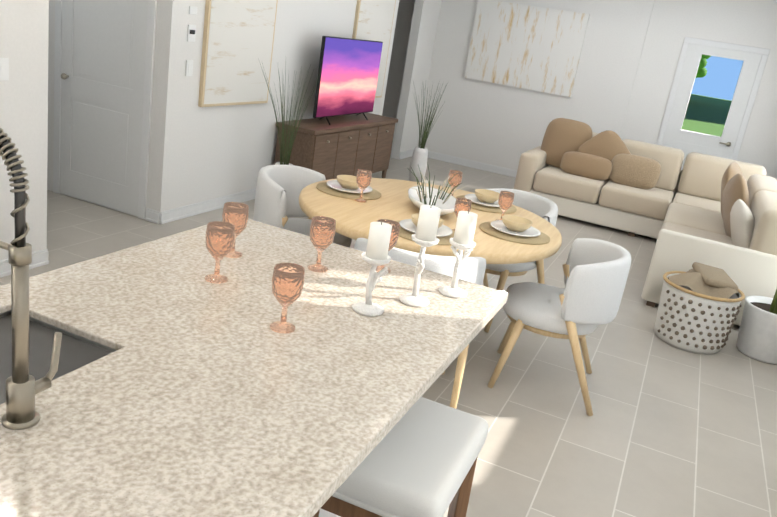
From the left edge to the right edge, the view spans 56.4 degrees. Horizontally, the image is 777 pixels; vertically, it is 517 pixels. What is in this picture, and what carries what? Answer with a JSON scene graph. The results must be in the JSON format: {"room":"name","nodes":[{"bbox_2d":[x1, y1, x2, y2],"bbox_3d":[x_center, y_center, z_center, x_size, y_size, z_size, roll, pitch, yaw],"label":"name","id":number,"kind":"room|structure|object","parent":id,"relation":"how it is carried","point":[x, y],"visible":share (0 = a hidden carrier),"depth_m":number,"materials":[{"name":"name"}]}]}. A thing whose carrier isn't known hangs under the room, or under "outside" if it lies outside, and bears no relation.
{"room":"open-plan kitchen","nodes":[
{"label":"open-plan kitchen","id":0,"kind":"room"},
{"bbox_2d":[0,0,48,260],"bbox_3d":[-2.727,-0.781,2.365,0.131,2.620,3.870,16,19,20],"label":"wall","id":1,"kind":"structure","parent":0,"point":[24,27],"depth_m":4.04,"materials":[{"name":"paint"}]},
{"bbox_2d":[0,249,48,277],"bbox_3d":[-2.309,0.110,3.961,0.024,0.095,1.100,16,19,20],"label":"baseboard","id":2,"kind":"structure","parent":1,"relation":"attached to","point":[39,258],"depth_m":4.36,"materials":[{"name":"white wood"}]},
{"bbox_2d":[47,0,158,216],"bbox_3d":[-2.578,-1.810,5.596,2.080,2.620,0.120,16,19,20],"label":"wall","id":3,"kind":"structure","parent":0,"point":[51,43],"depth_m":5.62,"materials":[{"name":"paint"}]},
{"bbox_2d":[53,0,156,218],"bbox_3d":[-2.155,-1.399,5.401,0.940,2.095,0.074,16,19,20],"label":"door","id":4,"kind":"structure","parent":3,"relation":"attached to","point":[103,65],"depth_m":5.49,"materials":[{"name":"white paint"}]},
{"bbox_2d":[145,208,159,223],"bbox_3d":[-1.804,-0.325,5.545,0.120,0.095,0.024,16,19,20],"label":"baseboard","id":5,"kind":"structure","parent":3,"relation":"attached to","point":[152,216],"depth_m":5.54,"materials":[{"name":"white wood"}]},
{"bbox_2d":[148,0,441,213],"bbox_3d":[-0.528,-2.126,7.585,0.120,2.620,5.430,16,19,20],"label":"wall","id":6,"kind":"structure","parent":0,"point":[199,154],"depth_m":6.28,"materials":[{"name":"paint"}]},
{"bbox_2d":[185,6,196,75],"bbox_3d":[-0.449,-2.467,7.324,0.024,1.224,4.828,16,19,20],"label":"light switch","id":7,"kind":"object","parent":6,"relation":"attached to","point":[191,33],"depth_m":5.32,"materials":[{"name":"white plastic"}]},
{"bbox_2d":[160,188,255,223],"bbox_3d":[-0.946,-0.756,7.298,0.024,0.095,3.970,16,19,20],"label":"baseboard","id":8,"kind":"structure","parent":6,"relation":"attached to","point":[175,214],"depth_m":5.99,"materials":[{"name":"white wood"}]},
{"bbox_2d":[198,0,277,106],"bbox_3d":[-1.176,-1.859,5.823,0.038,1.240,0.930,16,19,20],"label":"picture","id":9,"kind":"object","parent":6,"relation":"attached to","point":[238,40],"visible":1,"depth_m":5.82,"materials":[{"name":"brown wood"}]},
{"bbox_2d":[352,0,395,97],"bbox_3d":[-0.186,-2.404,8.053,0.038,1.240,0.930,16,19,20],"label":"picture","id":10,"kind":"object","parent":6,"relation":"attached to","point":[373,20],"visible":0.46,"depth_m":8.03,"materials":[{"name":"brown wood"}]},
{"bbox_2d":[0,149,776,516],"bbox_3d":[-0.822,0.175,4.755,7.090,0.060,11.975,16,19,20],"label":"floor","id":11,"kind":"structure","parent":0,"point":[664,429],"depth_m":3.82,"materials":[{"name":"tile"}]},
{"bbox_2d":[259,61,320,164],"bbox_3d":[-0.916,-1.062,6.243,0.410,1.326,0.519,16,19,20],"label":"grass plant","id":12,"kind":"object","parent":11,"relation":"on","point":[283,148],"visible":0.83,"depth_m":6.22,"materials":[{"name":"green plant"}]},
{"bbox_2d":[253,165,351,246],"bbox_3d":[-0.528,-0.111,4.384,0.590,0.806,0.624,14,18,15],"label":"dining chair","id":13,"kind":"object","parent":11,"relation":"on","point":[279,188],"visible":0.5,"depth_m":4.31,"materials":[{"name":"white fabric"}]},
{"bbox_2d":[319,508,339,516],"bbox_3d":[-0.838,0.705,1.594,0.824,0.876,2.690,16,19,20],"label":"kitchen island","id":14,"kind":"object","parent":11,"relation":"on","point":[323,513],"depth_m":2.25,"materials":[{"name":"white"}]},
{"bbox_2d":[0,219,507,516],"bbox_3d":[-0.648,0.305,1.425,1.110,0.038,2.780,16,19,20],"label":"island countertop","id":15,"kind":"structure","parent":14,"relation":"on","point":[181,386],"depth_m":1.65,"materials":[{"name":"stone"}]},
{"bbox_2d":[0,128,61,429],"bbox_3d":[-0.713,0.014,1.324,0.244,0.550,0.124,16,19,20],"label":"faucet","id":16,"kind":"object","parent":15,"relation":"on","point":[23,387],"visible":1,"depth_m":1.28,"materials":[{"name":"silver metal"}]},
{"bbox_2d":[205,214,247,283],"bbox_3d":[-0.502,-0.017,2.144,0.083,0.170,0.083,13,18,11],"label":"goblet","id":17,"kind":"object","parent":15,"relation":"on","point":[220,236],"depth_m":2.14,"materials":[{"name":"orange glass"}]},
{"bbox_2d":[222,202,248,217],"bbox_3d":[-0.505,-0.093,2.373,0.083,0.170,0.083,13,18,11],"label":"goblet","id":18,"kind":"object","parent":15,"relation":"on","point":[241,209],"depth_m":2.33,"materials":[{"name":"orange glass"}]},
{"bbox_2d":[270,258,320,332],"bbox_3d":[-0.267,0.104,1.890,0.083,0.170,0.083,13,18,11],"label":"goblet","id":19,"kind":"object","parent":15,"relation":"on","point":[287,278],"depth_m":1.86,"materials":[{"name":"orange glass"}]},
{"bbox_2d":[310,216,335,271],"bbox_3d":[-0.221,-0.046,2.371,0.083,0.170,0.083,13,18,11],"label":"goblet","id":20,"kind":"object","parent":15,"relation":"on","point":[322,229],"depth_m":2.33,"materials":[{"name":"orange glass"}]},
{"bbox_2d":[352,222,391,315],"bbox_3d":[-0.040,0.024,2.083,0.096,0.271,0.096,16,19,20],"label":"candle holder","id":21,"kind":"object","parent":15,"relation":"on","point":[375,255],"visible":1,"depth_m":2.05,"materials":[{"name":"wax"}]},
{"bbox_2d":[376,219,399,272],"bbox_3d":[-0.013,-0.041,2.459,0.083,0.170,0.083,13,18,11],"label":"goblet","id":22,"kind":"object","parent":15,"relation":"on","point":[395,225],"depth_m":2.44,"materials":[{"name":"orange glass"}]},
{"bbox_2d":[399,205,440,306],"bbox_3d":[0.103,-0.012,2.200,0.096,0.311,0.097,16,19,20],"label":"candle holder","id":23,"kind":"object","parent":15,"relation":"on","point":[424,237],"visible":1,"depth_m":2.16,"materials":[{"name":"wax"}]},
{"bbox_2d":[439,211,477,297],"bbox_3d":[0.232,-0.019,2.333,0.096,0.281,0.096,16,19,20],"label":"candle holder","id":24,"kind":"object","parent":15,"relation":"on","point":[461,240],"visible":1,"depth_m":2.30,"materials":[{"name":"wax"}]},
{"bbox_2d":[274,113,397,179],"bbox_3d":[-0.504,-1.087,7.545,0.424,0.700,1.950,16,19,20],"label":"tv console","id":25,"kind":"object","parent":11,"relation":"on","point":[350,144],"visible":0.6,"depth_m":7.18,"materials":[{"name":"brown wood"}]},
{"bbox_2d":[313,36,382,124],"bbox_3d":[-0.393,-1.798,7.309,0.231,0.805,1.300,16,19,20],"label":"television","id":26,"kind":"object","parent":25,"relation":"on","point":[348,70],"visible":1,"depth_m":7.19,"materials":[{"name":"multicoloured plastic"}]},
{"bbox_2d":[313,397,488,516],"bbox_3d":[-0.013,0.791,2.074,0.382,0.673,0.492,16,19,19],"label":"stool","id":27,"kind":"object","parent":11,"relation":"on","point":[420,459],"visible":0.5,"depth_m":1.85,"materials":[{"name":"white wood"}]},
{"bbox_2d":[354,238,485,408],"bbox_3d":[0.101,0.279,3.503,0.624,0.806,0.590,9,18,0],"label":"dining chair","id":28,"kind":"object","parent":11,"relation":"on","point":[472,269],"visible":0.25,"depth_m":3.19,"materials":[{"name":"white fabric"}]},
{"bbox_2d":[409,81,447,181],"bbox_3d":[0.409,-1.487,8.422,0.436,1.193,0.443,16,19,20],"label":"grass plant","id":29,"kind":"object","parent":11,"relation":"on","point":[420,155],"visible":1,"depth_m":8.43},
{"bbox_2d":[299,178,561,263],"bbox_3d":[0.180,0.085,4.192,1.480,0.760,1.480,16,19,20],"label":"dining table","id":30,"kind":"object","parent":11,"relation":"on","point":[353,218],"visible":0.23,"depth_m":3.80,"materials":[{"name":"brown wood"}]},
{"bbox_2d":[316,169,380,202],"bbox_3d":[-0.217,-0.472,4.178,0.380,0.170,0.381,16,19,20],"label":"place setting","id":31,"kind":"object","parent":30,"relation":"on","point":[357,187],"depth_m":4.12,"materials":[{"name":"white ceramic"}]},
{"bbox_2d":[380,186,475,244],"bbox_3d":[0.195,-0.208,3.575,0.382,0.170,0.380,12,18,8],"label":"tableware","id":32,"kind":"object","parent":30,"relation":"on","point":[419,195],"depth_m":3.87,"materials":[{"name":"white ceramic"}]},
{"bbox_2d":[411,162,464,189],"bbox_3d":[0.267,-0.387,4.037,0.318,0.246,0.507,11,18,6],"label":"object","id":33,"kind":"object","parent":30,"relation":"on","point":[454,179],"depth_m":4.35,"materials":[{"name":"glass"}]},
{"bbox_2d":[475,190,549,244],"bbox_3d":[0.686,-0.216,3.843,0.380,0.170,0.385,19,20,28],"label":"place settings","id":34,"kind":"object","parent":30,"relation":"on","point":[510,228],"depth_m":3.90,"materials":[{"name":"white ceramic"}]},
{"bbox_2d":[483,188,557,332],"bbox_3d":[0.722,-0.015,4.716,0.590,0.806,0.624,-6,23,-39],"label":"dining chair","id":35,"kind":"object","parent":11,"relation":"on","point":[543,207],"visible":0.27,"depth_m":4.56,"materials":[{"name":"white fabric"}]},
{"bbox_2d":[487,238,630,415],"bbox_3d":[0.895,0.295,3.851,0.590,0.806,0.624,13,18,11],"label":"dining chair","id":36,"kind":"object","parent":11,"relation":"on","point":[584,302],"visible":0.98,"depth_m":3.63,"materials":[{"name":"white fabric"}]},
{"bbox_2d":[513,118,776,325],"bbox_3d":[2.363,-0.565,6.869,2.640,1.009,3.250,16,19,20],"label":"sectional sofa","id":37,"kind":"object","parent":11,"relation":"on","point":[715,211],"visible":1,"depth_m":7.53,"materials":[{"name":"fabric"}]},
{"bbox_2d":[654,262,744,353],"bbox_3d":[2.052,0.313,4.819,0.514,0.520,0.514,16,19,20],"label":"basket","id":38,"kind":"object","parent":11,"relation":"on","point":[699,306],"visible":1,"depth_m":4.66,"materials":[{"name":"wicker"}]},
{"bbox_2d":[736,289,776,364],"bbox_3d":[2.629,-0.203,4.604,0.436,1.796,0.667,16,19,20],"label":"leaf plant","id":39,"kind":"object","parent":11,"relation":"on","point":[757,338],"visible":1,"depth_m":4.73,"materials":[{"name":"ceramic"}]},
{"bbox_2d":[417,0,654,169],"bbox_3d":[1.811,-2.373,9.510,2.680,2.620,0.034,16,19,20],"label":"wall jog","id":40,"kind":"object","parent":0,"point":[499,125],"visible":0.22,"depth_m":9.61,"materials":[{"name":"paint"}]},
{"bbox_2d":[464,0,589,96],"bbox_3d":[1.761,-2.737,9.395,1.450,1.020,0.043,16,19,20],"label":"picture","id":41,"kind":"object","parent":40,"relation":"attached to","point":[535,48],"visible":0.96,"depth_m":9.36},
{"bbox_2d":[382,0,776,179],"bbox_3d":[2.167,-2.298,9.457,6.140,2.620,0.120,16,19,20],"label":"wall","id":42,"kind":"structure","parent":0,"point":[673,24],"depth_m":8.68,"materials":[{"name":"paint"}]},
{"bbox_2d":[399,149,413,159],"bbox_3d":[0.288,-1.456,10.060,0.024,0.095,0.680,16,19,20],"label":"baseboard","id":43,"kind":"structure","parent":42,"relation":"attached to","point":[405,154],"depth_m":9.94,"materials":[{"name":"white wood"}]},
{"bbox_2d":[428,151,516,177],"bbox_3d":[1.606,-1.180,9.870,2.680,0.095,0.024,16,19,20],"label":"baseboard","id":44,"kind":"structure","parent":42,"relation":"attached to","point":[474,164],"depth_m":10.03,"materials":[{"name":"white wood"}]},
{"bbox_2d":[656,37,769,169],"bbox_3d":[3.806,-1.542,8.814,0.940,2.095,0.062,16,19,20],"label":"door","id":45,"kind":"structure","parent":42,"relation":"attached to","point":[673,134],"depth_m":8.71,"materials":[{"name":"white wood"}]},
{"label":"outside","id":46,"kind":"structure","parent":0,"visible":0},
{"bbox_2d":[681,94,731,136],"bbox_3d":[15.667,-10.518,46.338,70.000,0.100,79.830,16,19,20],"label":"lawn","id":47,"kind":"structure","parent":46,"point":[705,114],"depth_m":35.00,"materials":[{"name":"green plant"}]},
{"bbox_2d":[696,54,710,77],"bbox_3d":[8.486,-5.602,21.517,1.790,3.623,1.807,16,19,20],"label":"tree","id":48,"kind":"object","parent":47,"relation":"on","point":[701,71],"visible":0.1,"depth_m":21.00,"materials":[{"name":"green plant"}]},
{"bbox_2d":[691,56,742,100],"bbox_3d":[31.601,-35.025,55.512,120.000,45.100,0.200,16,19,20],"label":"sky","id":49,"kind":"structure","parent":46,"point":[719,80],"depth_m":61.87,"materials":[{"name":"blue"}]}
]}

